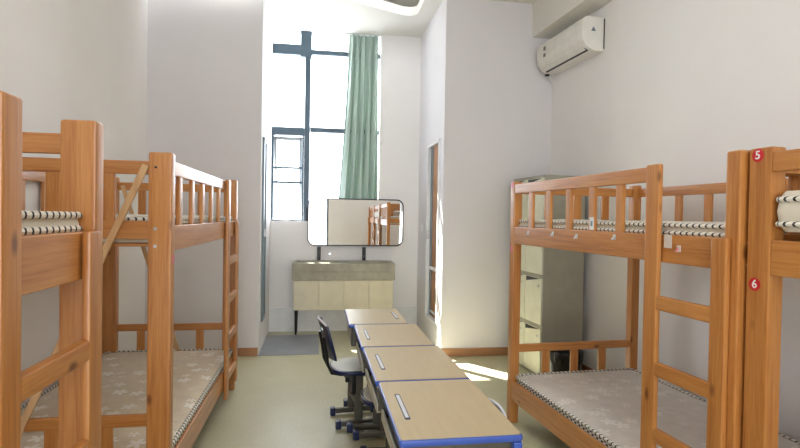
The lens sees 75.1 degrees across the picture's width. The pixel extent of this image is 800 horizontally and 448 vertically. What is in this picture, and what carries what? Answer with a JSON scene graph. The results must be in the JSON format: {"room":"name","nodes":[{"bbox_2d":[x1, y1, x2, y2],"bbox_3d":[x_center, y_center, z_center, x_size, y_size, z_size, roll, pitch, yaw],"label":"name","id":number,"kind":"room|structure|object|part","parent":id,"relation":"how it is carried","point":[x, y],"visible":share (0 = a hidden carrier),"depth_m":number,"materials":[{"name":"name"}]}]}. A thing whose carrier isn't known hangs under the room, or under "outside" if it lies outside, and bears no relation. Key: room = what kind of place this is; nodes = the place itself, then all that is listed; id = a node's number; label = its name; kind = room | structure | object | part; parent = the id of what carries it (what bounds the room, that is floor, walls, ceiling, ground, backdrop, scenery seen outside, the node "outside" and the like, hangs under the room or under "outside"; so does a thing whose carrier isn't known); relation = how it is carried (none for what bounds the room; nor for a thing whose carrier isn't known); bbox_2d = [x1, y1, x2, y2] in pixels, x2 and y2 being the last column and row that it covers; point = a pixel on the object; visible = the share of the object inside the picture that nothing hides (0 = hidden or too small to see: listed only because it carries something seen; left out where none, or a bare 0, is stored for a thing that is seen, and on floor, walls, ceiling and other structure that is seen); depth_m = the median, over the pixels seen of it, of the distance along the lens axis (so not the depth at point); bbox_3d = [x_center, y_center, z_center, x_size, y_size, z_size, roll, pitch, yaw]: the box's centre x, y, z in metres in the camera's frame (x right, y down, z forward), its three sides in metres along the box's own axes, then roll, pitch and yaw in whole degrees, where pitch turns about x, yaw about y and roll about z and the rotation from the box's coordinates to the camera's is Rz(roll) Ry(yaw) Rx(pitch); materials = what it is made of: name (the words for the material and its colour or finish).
{"room":"dormitory room","nodes":[
{"label":"dormitory room","id":0,"kind":"room"},
{"bbox_2d":[0,0,147,405],"bbox_3d":[-1.915,-0.561,0.954,0.120,3.950,8.740,1,1,-9],"label":"wall","id":1,"kind":"structure","parent":0,"point":[64,59],"depth_m":3.68,"materials":[{"name":"paint"}]},
{"bbox_2d":[145,0,273,354],"bbox_3d":[-2.074,-0.686,5.898,1.105,4.050,1.320,1,1,-9],"label":"wall","id":2,"kind":"structure","parent":0,"point":[210,63],"depth_m":5.26,"materials":[{"name":"paint"}]},
{"bbox_2d":[213,348,257,355],"bbox_3d":[-2.008,1.307,5.269,1.095,0.085,0.012,1,1,-9],"label":"baseboard","id":3,"kind":"structure","parent":2,"relation":"attached to","point":[241,351],"depth_m":5.33,"materials":[{"name":"brown wood"}]},
{"bbox_2d":[260,137,266,321],"bbox_3d":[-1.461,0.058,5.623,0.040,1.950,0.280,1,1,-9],"label":"door","id":4,"kind":"structure","parent":2,"relation":"in","point":[264,162],"depth_m":5.51,"materials":[{"name":"silver metal"}]},
{"bbox_3d":[-1.477,0.058,5.620,0.008,1.870,0.200,1,1,-9],"label":"pane","id":5,"kind":"part","parent":4,"relation":"part of","materials":[{"name":"clear glass"}]},
{"bbox_2d":[269,27,420,307],"bbox_3d":[-0.662,-0.674,6.688,1.930,4.050,0.200,1,1,-9],"label":"wall","id":6,"kind":"structure","parent":0,"point":[400,56],"depth_m":6.67,"materials":[{"name":"paint"}]},
{"bbox_2d":[271,31,379,220],"bbox_3d":[-0.957,-1.228,6.744,1.350,2.395,0.440,1,1,-9],"label":"window","id":7,"kind":"structure","parent":6,"relation":"in","point":[304,50],"depth_m":6.57,"materials":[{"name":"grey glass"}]},
{"bbox_3d":[-1.450,-0.609,6.753,0.355,1.017,0.289,1,1,-9],"label":"sash","id":8,"kind":"part","parent":7,"relation":"part of","materials":[{"name":"metal"}]},
{"bbox_2d":[339,33,380,198],"bbox_3d":[-0.516,-1.331,6.651,0.502,2.170,0.107,1,1,-9],"label":"curtain","id":9,"kind":"object","parent":7,"relation":"hanging from","point":[359,165],"visible":0.95,"depth_m":6.65,"materials":[{"name":"green fabric"}]},
{"bbox_3d":[-0.476,-2.407,6.632,0.460,0.018,0.020,1,1,-9],"label":"rail","id":10,"kind":"part","parent":9,"relation":"part of","materials":[{"name":"white metal"}]},
{"bbox_2d":[269,306,416,331],"bbox_3d":[-0.706,1.202,6.602,1.870,0.300,0.020,1,1,-9],"label":"trim","id":11,"kind":"structure","parent":6,"relation":"attached to","point":[281,319],"depth_m":6.53,"materials":[{"name":"white ceramic"}]},
{"bbox_2d":[308,198,403,245],"bbox_3d":[-0.554,-0.021,6.588,1.210,0.600,0.031,1,1,-10],"label":"mirror","id":12,"kind":"object","parent":6,"relation":"attached to","point":[331,221],"visible":1,"depth_m":6.58,"materials":[{"name":"black mirror"}]},
{"bbox_2d":[192,330,569,447],"bbox_3d":[0.363,1.486,2.047,5.017,0.100,10.120,1,1,-9],"label":"floor","id":13,"kind":"structure","parent":0,"point":[276,401],"depth_m":4.01,"materials":[{"name":"tile"}]},
{"bbox_2d":[0,90,103,447],"bbox_3d":[-1.278,0.563,0.589,1.046,1.735,1.984,1,1,-9],"label":"bunk bed","id":14,"kind":"object","parent":13,"relation":"on","point":[72,262],"visible":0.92,"depth_m":1.46,"materials":[{"name":"brown wood"}]},
{"bbox_3d":[-1.427,-0.250,1.524,0.814,0.062,0.027,1,1,-9],"label":"rail","id":15,"kind":"part","parent":14,"relation":"part of","materials":[{"name":"brown wood"}]},
{"bbox_2d":[22,210,82,234],"bbox_3d":[-1.280,0.025,0.581,0.964,0.121,1.900,1,1,-9],"label":"mattress","id":16,"kind":"object","parent":14,"relation":"on","point":[33,222],"visible":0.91,"depth_m":1.37,"materials":[{"name":"white fabric"}]},
{"bbox_3d":[-0.797,0.106,0.659,0.028,0.138,1.852,1,1,-9],"label":"rail","id":17,"kind":"part","parent":14,"relation":"part of","materials":[{"name":"brown wood"}]},
{"bbox_3d":[-0.987,0.553,1.607,0.103,1.735,0.064,1,1,-9],"label":"post","id":18,"kind":"part","parent":14,"relation":"part of","materials":[{"name":"brown wood"}]},
{"bbox_2d":[21,152,238,447],"bbox_3d":[-1.700,0.516,3.288,1.046,1.735,1.984,1,1,-9],"label":"bunk bed","id":19,"kind":"object","parent":13,"relation":"on","point":[164,237],"visible":0.71,"depth_m":2.39,"materials":[{"name":"brown wood"}]},
{"bbox_3d":[-2.186,-0.288,3.199,0.028,0.065,1.852,1,1,-9],"label":"guard rail","id":20,"kind":"part","parent":19,"relation":"part of","materials":[{"name":"brown wood"}]},
{"bbox_3d":[-1.570,0.902,2.346,0.814,0.056,0.027,1,1,-9],"label":"rail","id":21,"kind":"part","parent":19,"relation":"part of","materials":[{"name":"brown wood"}]},
{"bbox_3d":[-1.551,-0.264,2.329,0.814,0.062,0.027,1,1,-9],"label":"rail","id":22,"kind":"part","parent":19,"relation":"part of","materials":[{"name":"brown wood"}]},
{"bbox_3d":[-2.315,0.493,4.162,0.103,1.735,0.064,1,1,-9],"label":"post","id":23,"kind":"part","parent":19,"relation":"part of","materials":[{"name":"brown wood"}]},
{"bbox_3d":[-1.556,0.022,2.333,0.814,0.085,0.027,1,1,-9],"label":"rail","id":24,"kind":"part","parent":19,"relation":"part of","materials":[{"name":"brown wood"}]},
{"bbox_2d":[20,348,232,447],"bbox_3d":[-1.713,1.099,3.298,0.980,0.144,1.900,1,1,-9],"label":"mattress","id":25,"kind":"object","parent":19,"relation":"on","point":[195,371],"visible":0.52,"depth_m":3.24,"materials":[{"name":"beige fabric"}]},
{"bbox_3d":[-1.111,0.539,2.413,0.103,1.735,0.064,1,1,-9],"label":"post","id":26,"kind":"part","parent":19,"relation":"part of","materials":[{"name":"brown wood"}]},
{"bbox_2d":[103,214,231,242],"bbox_3d":[-1.703,0.003,3.280,0.964,0.126,1.900,1,1,-9],"label":"mattress","id":27,"kind":"object","parent":19,"relation":"on","point":[129,217],"visible":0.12,"depth_m":2.56,"materials":[{"name":"white fabric"}]},
{"bbox_3d":[-1.868,0.839,4.239,0.814,0.056,0.027,1,1,-9],"label":"rail","id":28,"kind":"part","parent":19,"relation":"part of","materials":[{"name":"brown wood"}]},
{"bbox_3d":[-1.849,-0.297,4.223,0.814,0.062,0.027,1,1,-9],"label":"rail","id":29,"kind":"part","parent":19,"relation":"part of","materials":[{"name":"brown wood"}]},
{"bbox_3d":[-1.175,-0.271,3.110,0.030,0.068,1.361,1,1,-9],"label":"guard rail","id":30,"kind":"part","parent":19,"relation":"part of","materials":[{"name":"brown wood"}]},
{"bbox_3d":[-1.238,1.153,3.374,0.028,0.135,1.852,1,1,-9],"label":"rail","id":31,"kind":"part","parent":19,"relation":"part of","materials":[{"name":"brown wood"}]},
{"bbox_3d":[-1.220,0.051,3.357,0.028,0.120,1.852,1,1,-9],"label":"rail","id":32,"kind":"part","parent":19,"relation":"part of","materials":[{"name":"brown wood"}]},
{"bbox_3d":[-1.410,0.506,4.305,0.103,1.735,0.064,1,1,-9],"label":"post","id":33,"kind":"part","parent":19,"relation":"part of","materials":[{"name":"brown wood"}]},
{"bbox_2d":[257,334,318,355],"bbox_3d":[-1.230,1.350,5.839,0.630,0.008,0.890,1,1,-9],"label":"floor mat","id":34,"kind":"object","parent":13,"relation":"on","point":[273,344],"visible":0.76,"depth_m":5.77,"materials":[{"name":"grey fabric"}]},
{"bbox_2d":[292,260,394,334],"bbox_3d":[-0.700,0.908,6.383,1.220,0.893,0.395,1,1,-9],"label":"vanity","id":35,"kind":"object","parent":13,"relation":"on","point":[317,284],"visible":0.91,"depth_m":6.20,"materials":[{"name":"wood"}]},
{"bbox_3d":[-1.263,1.182,6.301,0.040,0.330,0.040,1,1,-9],"label":"leg","id":36,"kind":"part","parent":35,"relation":"part of","materials":[{"name":"black metal"}]},
{"bbox_3d":[-1.108,0.843,6.130,0.291,0.350,0.018,1,1,-9],"label":"door","id":37,"kind":"part","parent":35,"relation":"part of","materials":[{"name":"beige wood"}]},
{"bbox_2d":[317,247,320,259],"bbox_3d":[-1.011,0.376,6.484,0.044,0.175,0.130,1,1,-9],"label":"tap","id":38,"kind":"object","parent":35,"relation":"on","point":[318,248],"visible":1,"depth_m":6.51,"materials":[{"name":"black metal"}]},
{"bbox_3d":[-0.816,0.847,6.177,0.291,0.350,0.018,1,1,-9],"label":"door","id":39,"kind":"part","parent":35,"relation":"part of","materials":[{"name":"beige wood"}]},
{"bbox_3d":[-0.524,0.851,6.223,0.291,0.350,0.018,1,1,-9],"label":"door","id":40,"kind":"part","parent":35,"relation":"part of","materials":[{"name":"beige wood"}]},
{"bbox_2d":[362,247,365,259],"bbox_3d":[-0.452,0.384,6.572,0.044,0.175,0.130,1,1,-9],"label":"tap","id":41,"kind":"object","parent":35,"relation":"on","point":[363,248],"visible":0.99,"depth_m":6.60,"materials":[{"name":"black metal"}]},
{"bbox_3d":[-0.231,0.855,6.269,0.291,0.350,0.018,1,1,-9],"label":"door","id":42,"kind":"part","parent":35,"relation":"part of","materials":[{"name":"beige wood"}]},
{"bbox_2d":[317,315,372,429],"bbox_3d":[-0.360,1.028,3.702,0.459,0.744,0.370,1,1,-16],"label":"chair","id":43,"kind":"object","parent":13,"relation":"on","point":[349,367],"visible":0.84,"depth_m":3.58,"materials":[{"name":"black plastic"}]},
{"bbox_3d":[-0.553,0.671,3.640,0.046,0.037,0.323,1,1,-16],"label":"trim","id":44,"kind":"part","parent":43,"relation":"part of","materials":[{"name":"plastic"}]},
{"bbox_3d":[-0.519,0.798,3.652,0.120,0.270,0.350,1,1,-16],"label":"backrest","id":45,"kind":"part","parent":43,"relation":"part of","materials":[{"name":"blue plastic"}]},
{"bbox_3d":[-0.317,1.005,3.714,0.344,0.020,0.344,1,1,-16],"label":"seat","id":46,"kind":"part","parent":43,"relation":"part of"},
{"bbox_3d":[-0.355,1.191,3.837,0.060,0.315,0.026,1,1,-16],"label":"leg","id":47,"kind":"part","parent":43,"relation":"part of","materials":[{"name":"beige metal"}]},
{"bbox_3d":[-0.286,1.195,3.596,0.060,0.315,0.026,1,1,-16],"label":"leg","id":48,"kind":"part","parent":43,"relation":"part of","materials":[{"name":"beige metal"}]},
{"bbox_2d":[360,387,389,447],"bbox_3d":[0.000,1.078,3.042,0.459,0.674,0.370,1,1,-4],"label":"chair","id":49,"kind":"object","parent":13,"relation":"on","point":[366,398],"visible":0.13,"depth_m":2.98,"materials":[{"name":"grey plastic"}]},
{"bbox_3d":[-0.043,0.995,3.038,0.344,0.020,0.344,1,1,-4],"label":"seat","id":50,"kind":"part","parent":49,"relation":"part of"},
{"bbox_2d":[343,309,407,432],"bbox_3d":[-0.188,1.030,3.757,0.405,0.744,0.565,1,1,-9],"label":"school desk","id":51,"kind":"object","parent":13,"relation":"on","point":[353,316],"visible":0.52,"depth_m":3.59,"materials":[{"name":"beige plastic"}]},
{"bbox_3d":[-0.144,0.757,3.514,0.370,0.129,0.010,1,1,-9],"label":"panel","id":52,"kind":"part","parent":51,"relation":"part of","materials":[{"name":"beige metal"}]},
{"bbox_3d":[-0.149,1.086,3.534,0.080,0.540,0.036,1,1,-9],"label":"leg","id":53,"kind":"part","parent":51,"relation":"part of","materials":[{"name":"beige metal"}]},
{"bbox_2d":[353,324,434,440],"bbox_3d":[-0.057,1.041,3.186,0.420,0.744,0.585,1,1,-9],"label":"school desk","id":54,"kind":"object","parent":13,"relation":"on","point":[370,335],"visible":0.47,"depth_m":3.18,"materials":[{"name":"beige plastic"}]},
{"bbox_3d":[-0.016,0.767,2.932,0.385,0.129,0.010,1,1,-9],"label":"panel","id":55,"kind":"part","parent":54,"relation":"part of","materials":[{"name":"beige metal"}]},
{"bbox_2d":[363,329,369,338],"bbox_3d":[-0.202,0.669,3.156,0.021,0.003,0.262,1,1,-9],"label":"tray","id":56,"kind":"object","parent":54,"relation":"on","point":[366,332],"depth_m":3.16,"materials":[{"name":"plastic"}]},
{"bbox_3d":[-0.100,1.088,3.420,0.080,0.540,0.036,1,1,-9],"label":"leg","id":57,"kind":"part","parent":54,"relation":"part of","materials":[{"name":"beige metal"}]},
{"bbox_2d":[363,346,469,412],"bbox_3d":[0.051,1.051,2.598,0.430,0.744,0.590,1,1,-10],"label":"school desk","id":58,"kind":"object","parent":13,"relation":"on","point":[403,363],"visible":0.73,"depth_m":2.52,"materials":[{"name":"beige wood"}]},
{"bbox_3d":[0.011,0.769,2.845,0.395,0.129,0.010,1,1,-10],"label":"panel","id":59,"kind":"part","parent":58,"relation":"part of","materials":[{"name":"beige metal"}]},
{"bbox_3d":[0.095,0.778,2.342,0.395,0.129,0.010,1,1,-10],"label":"panel","id":60,"kind":"part","parent":58,"relation":"part of","materials":[{"name":"beige metal"}]},
{"bbox_2d":[375,354,384,369],"bbox_3d":[-0.099,0.680,2.566,0.021,0.003,0.262,1,1,-10],"label":"tray","id":61,"kind":"object","parent":58,"relation":"on","point":[379,358],"depth_m":2.56,"materials":[{"name":"plastic"}]},
{"bbox_2d":[378,379,522,447],"bbox_3d":[0.153,1.062,2.002,0.420,0.744,0.600,1,1,-9],"label":"school desk","id":62,"kind":"object","parent":13,"relation":"on","point":[456,413],"depth_m":1.89,"materials":[{"name":"beige wood"}]},
{"bbox_3d":[0.114,0.779,2.254,0.385,0.129,0.010,1,1,-9],"label":"panel","id":63,"kind":"part","parent":62,"relation":"part of","materials":[{"name":"beige wood"}]},
{"bbox_2d":[395,394,410,419],"bbox_3d":[0.008,0.690,1.972,0.021,0.003,0.262,1,1,-9],"label":"tray","id":64,"kind":"object","parent":62,"relation":"on","point":[403,409],"depth_m":1.95,"materials":[{"name":"plastic"}]},
{"bbox_3d":[0.195,0.788,1.740,0.385,0.129,0.010,1,1,-9],"label":"panel","id":65,"kind":"part","parent":62,"relation":"part of","materials":[{"name":"beige metal"}]},
{"bbox_3d":[0.392,0.805,1.750,0.033,0.152,0.028,1,1,-9],"label":"desk bracket","id":66,"kind":"part","parent":62,"relation":"part of","materials":[{"name":"blue plastic"}]},
{"bbox_2d":[489,398,506,417],"bbox_3d":[0.197,1.098,2.179,0.459,0.668,0.370,1,1,-12],"label":"chair","id":67,"kind":"object","parent":13,"relation":"on","point":[495,403],"visible":0.13,"depth_m":2.20,"materials":[{"name":"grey plastic"}]},
{"bbox_2d":[514,175,584,372],"bbox_3d":[1.417,0.479,5.084,0.432,1.860,0.660,1,1,-13],"label":"locker","id":68,"kind":"object","parent":13,"relation":"on","point":[551,288],"visible":0.56,"depth_m":4.78,"materials":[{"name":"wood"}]},
{"bbox_3d":[1.195,-0.219,5.189,0.016,0.425,0.322,1,1,-13],"label":"door","id":69,"kind":"part","parent":68,"relation":"part of","materials":[{"name":"metal"}]},
{"bbox_3d":[1.172,1.161,5.209,0.016,0.425,0.322,1,1,-13],"label":"door","id":70,"kind":"part","parent":68,"relation":"part of","materials":[{"name":"ceramic"}]},
{"bbox_3d":[1.180,0.701,5.202,0.016,0.425,0.322,1,1,-13],"label":"door","id":71,"kind":"part","parent":68,"relation":"part of","materials":[{"name":"ceramic"}]},
{"bbox_3d":[1.187,0.241,5.196,0.016,0.425,0.322,1,1,-13],"label":"door","id":72,"kind":"part","parent":68,"relation":"part of","materials":[{"name":"metal"}]},
{"bbox_3d":[1.244,1.167,4.888,0.016,0.425,0.322,1,1,-13],"label":"door","id":73,"kind":"part","parent":68,"relation":"part of","materials":[{"name":"metal"}]},
{"bbox_3d":[1.252,0.707,4.881,0.016,0.425,0.322,1,1,-13],"label":"door","id":74,"kind":"part","parent":68,"relation":"part of","materials":[{"name":"ceramic"}]},
{"bbox_3d":[1.260,0.247,4.875,0.016,0.425,0.322,1,1,-13],"label":"door","id":75,"kind":"part","parent":68,"relation":"part of","materials":[{"name":"metal"}]},
{"bbox_3d":[1.267,-0.213,4.868,0.016,0.425,0.322,1,1,-13],"label":"door","id":76,"kind":"part","parent":68,"relation":"part of","materials":[{"name":"metal"}]},
{"bbox_2d":[549,349,583,371],"bbox_3d":[1.417,1.246,4.499,0.320,0.343,0.325,1,1,-9],"label":"waste bin","id":77,"kind":"object","parent":13,"relation":"on","point":[559,359],"visible":0.39,"depth_m":4.38,"materials":[{"name":"black plastic"}]},
{"bbox_2d":[507,150,799,447],"bbox_3d":[1.483,0.582,2.918,1.056,1.720,1.929,1,1,-13],"label":"bunk bed","id":78,"kind":"object","parent":13,"relation":"on","point":[726,256],"visible":0.74,"depth_m":2.28,"materials":[{"name":"brown wood"}]},
{"bbox_3d":[0.820,0.559,3.723,0.064,1.720,0.066,1,1,-13],"label":"post","id":79,"kind":"part","parent":78,"relation":"part of","materials":[{"name":"brown wood"}]},
{"bbox_3d":[1.001,1.198,2.823,0.028,0.135,1.793,1,1,-13],"label":"rail","id":80,"kind":"part","parent":78,"relation":"part of","materials":[{"name":"brown wood"}]},
{"bbox_3d":[1.285,0.897,3.836,0.902,0.056,0.027,1,1,-13],"label":"rail","id":81,"kind":"part","parent":78,"relation":"part of","materials":[{"name":"brown wood"}]},
{"bbox_3d":[1.304,-0.239,3.820,0.902,0.062,0.027,1,1,-13],"label":"rail","id":82,"kind":"part","parent":78,"relation":"part of","materials":[{"name":"brown wood"}]},
{"bbox_3d":[0.983,-0.234,2.982,0.030,0.068,1.422,1,1,-13],"label":"guard rail","id":83,"kind":"part","parent":78,"relation":"part of","materials":[{"name":"brown wood"}]},
{"bbox_2d":[589,217,593,229],"bbox_3d":[1.017,-0.002,2.761,0.003,0.067,0.040,1,1,-12],"label":"label tag","id":84,"kind":"object","parent":78,"relation":"attached to","point":[591,219],"visible":1,"depth_m":2.76,"materials":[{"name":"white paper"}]},
{"bbox_3d":[1.019,0.096,2.807,0.028,0.120,1.793,1,1,-13],"label":"rail","id":85,"kind":"part","parent":78,"relation":"part of","materials":[{"name":"brown wood"}]},
{"bbox_3d":[1.762,0.572,3.936,0.064,1.720,0.066,1,1,-13],"label":"post","id":86,"kind":"part","parent":78,"relation":"part of","materials":[{"name":"brown wood"}]},
{"bbox_2d":[519,219,786,236],"bbox_3d":[1.502,0.054,2.915,0.974,0.141,1.845,1,1,-13],"label":"mattress","id":87,"kind":"object","parent":78,"relation":"on","point":[685,228],"visible":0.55,"depth_m":2.42,"materials":[{"name":"white fabric"}]},
{"bbox_2d":[516,368,799,447],"bbox_3d":[1.484,1.159,2.931,0.974,0.142,1.845,1,1,-13],"label":"mattress","id":88,"kind":"object","parent":78,"relation":"on","point":[604,403],"visible":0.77,"depth_m":3.13,"materials":[{"name":"beige fabric"}]},
{"bbox_2d":[664,235,671,247],"bbox_3d":[1.138,0.074,2.210,0.003,0.056,0.045,1,1,-13],"label":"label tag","id":89,"kind":"object","parent":78,"relation":"attached to","point":[667,238],"visible":1,"depth_m":2.21,"materials":[{"name":"white paper"}]},
{"bbox_2d":[675,245,680,252],"bbox_3d":[1.143,0.103,2.147,0.020,0.030,0.022,1,1,-13],"label":"hook","id":90,"kind":"object","parent":78,"relation":"attached to","point":[678,249],"visible":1,"depth_m":2.15,"materials":[{"name":"plastic"}]},
{"bbox_3d":[1.994,-0.216,3.021,0.028,0.065,1.793,1,1,-13],"label":"guard rail","id":91,"kind":"part","parent":78,"relation":"part of","materials":[{"name":"brown wood"}]},
{"bbox_3d":[1.230,0.593,1.910,0.064,1.720,0.066,1,1,-13],"label":"post","id":92,"kind":"part","parent":78,"relation":"part of","materials":[{"name":"brown wood"}]},
{"bbox_2d":[742,146,799,447],"bbox_3d":[1.930,0.617,1.032,1.056,1.720,1.929,1,1,-13],"label":"bunk bed","id":93,"kind":"object","parent":13,"relation":"on","point":[773,255],"visible":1,"depth_m":1.78,"materials":[{"name":"brown wood"}]},
{"bbox_3d":[1.465,0.131,0.921,0.028,0.120,1.745,1,1,-13],"label":"rail","id":94,"kind":"part","parent":93,"relation":"part of","materials":[{"name":"brown wood"}]},
{"bbox_3d":[1.431,-0.198,1.085,0.030,0.068,1.398,1,1,-13],"label":"guard rail","id":95,"kind":"part","parent":93,"relation":"part of","materials":[{"name":"brown wood"}]},
{"bbox_2d":[775,190,799,231],"bbox_3d":[1.931,-0.028,1.023,1.014,0.149,1.757,1,1,-13],"label":"mattress","id":96,"kind":"object","parent":93,"relation":"on","point":[788,211],"visible":1,"depth_m":1.69,"materials":[{"name":"white fabric"}]},
{"bbox_3d":[1.745,0.083,1.938,0.902,0.085,0.027,1,1,-13],"label":"rail","id":97,"kind":"part","parent":93,"relation":"part of","materials":[{"name":"brown wood"}]},
{"bbox_3d":[1.750,-0.203,1.933,0.902,0.062,0.027,1,1,-13],"label":"rail","id":98,"kind":"part","parent":93,"relation":"part of","materials":[{"name":"brown wood"}]},
{"bbox_2d":[266,0,536,36],"bbox_3d":[0.432,-2.365,1.799,4.967,0.130,9.740,1,1,-9],"label":"ceiling","id":99,"kind":"structure","parent":0,"point":[380,17],"depth_m":6.01,"materials":[{"name":"paint"}]},
{"bbox_2d":[532,0,612,38],"bbox_3d":[2.441,-2.085,1.503,0.234,0.355,8.314,1,1,-13],"label":"beam","id":100,"kind":"structure","parent":99,"relation":"attached to","point":[550,17],"depth_m":5.10,"materials":[{"name":"paint"}]},
{"bbox_2d":[383,0,419,6],"bbox_3d":[-0.540,-2.661,5.903,1.870,0.050,1.320,1,1,-9],"label":"ceiling light","id":101,"kind":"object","parent":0,"point":[407,3],"depth_m":6.18,"materials":[{"name":"paint"}]},
{"bbox_2d":[417,0,551,348],"bbox_3d":[0.966,-0.641,6.267,1.275,4.050,1.540,1,1,-9],"label":"wall","id":102,"kind":"structure","parent":0,"point":[485,94],"depth_m":5.49,"materials":[{"name":"paint"}]},
{"bbox_2d":[425,138,440,326],"bbox_3d":[0.397,0.090,5.876,0.110,2.020,0.600,1,1,-9],"label":"door","id":103,"kind":"structure","parent":102,"relation":"in","point":[434,149],"depth_m":6.00,"materials":[{"name":"white wood"}]},
{"bbox_3d":[0.325,0.126,6.106,0.040,0.100,0.025,1,1,-9],"label":"handle","id":104,"kind":"part","parent":103,"relation":"part of","materials":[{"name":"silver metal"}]},
{"bbox_3d":[0.386,0.758,5.838,0.035,0.525,0.435,1,1,-9],"label":"cross rail","id":105,"kind":"part","parent":103,"relation":"part of","materials":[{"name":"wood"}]},
{"bbox_3d":[0.418,0.091,5.831,0.022,1.950,0.435,1,1,-9],"label":"panel","id":106,"kind":"part","parent":103,"relation":"part of","materials":[{"name":"clear glass"}]},
{"bbox_2d":[442,347,507,356],"bbox_3d":[1.010,1.353,5.523,1.163,0.085,0.012,1,1,-9],"label":"baseboard","id":107,"kind":"structure","parent":102,"relation":"attached to","point":[492,351],"depth_m":5.48,"materials":[{"name":"brown wood"}]},
{"bbox_2d":[550,0,799,440],"bbox_3d":[2.592,-0.496,1.615,0.158,3.950,8.428,1,1,-13],"label":"wall","id":108,"kind":"structure","parent":0,"point":[679,85],"depth_m":3.76,"materials":[{"name":"paint"}]},
{"bbox_2d":[537,16,604,95],"bbox_3d":[1.633,-1.602,5.060,0.228,0.521,0.845,1,1,-13],"label":"air conditioner","id":109,"kind":"object","parent":108,"relation":"attached to","point":[583,40],"visible":1,"depth_m":4.86,"materials":[{"name":"plastic"}]},
{"bbox_2d":[546,48,587,72],"bbox_3d":[1.598,-1.582,5.050,0.040,0.024,0.750,1,1,-13],"label":"outlet","id":110,"kind":"object","parent":109,"relation":"attached to","point":[558,63],"depth_m":5.01,"materials":[{"name":"white plastic"}]},
{"bbox_3d":[1.835,-1.709,4.673,0.008,0.270,0.005,1,1,-13],"label":"plate","id":111,"kind":"part","parent":109,"relation":"part of","materials":[{"name":"grey metal"}]},
{"bbox_2d":[582,364,593,370],"bbox_3d":[2.493,1.436,1.572,0.012,0.085,8.299,1,1,-13],"label":"baseboard","id":112,"kind":"structure","parent":108,"relation":"attached to","point":[584,367],"depth_m":4.88,"materials":[{"name":"brown wood"}]}
]}

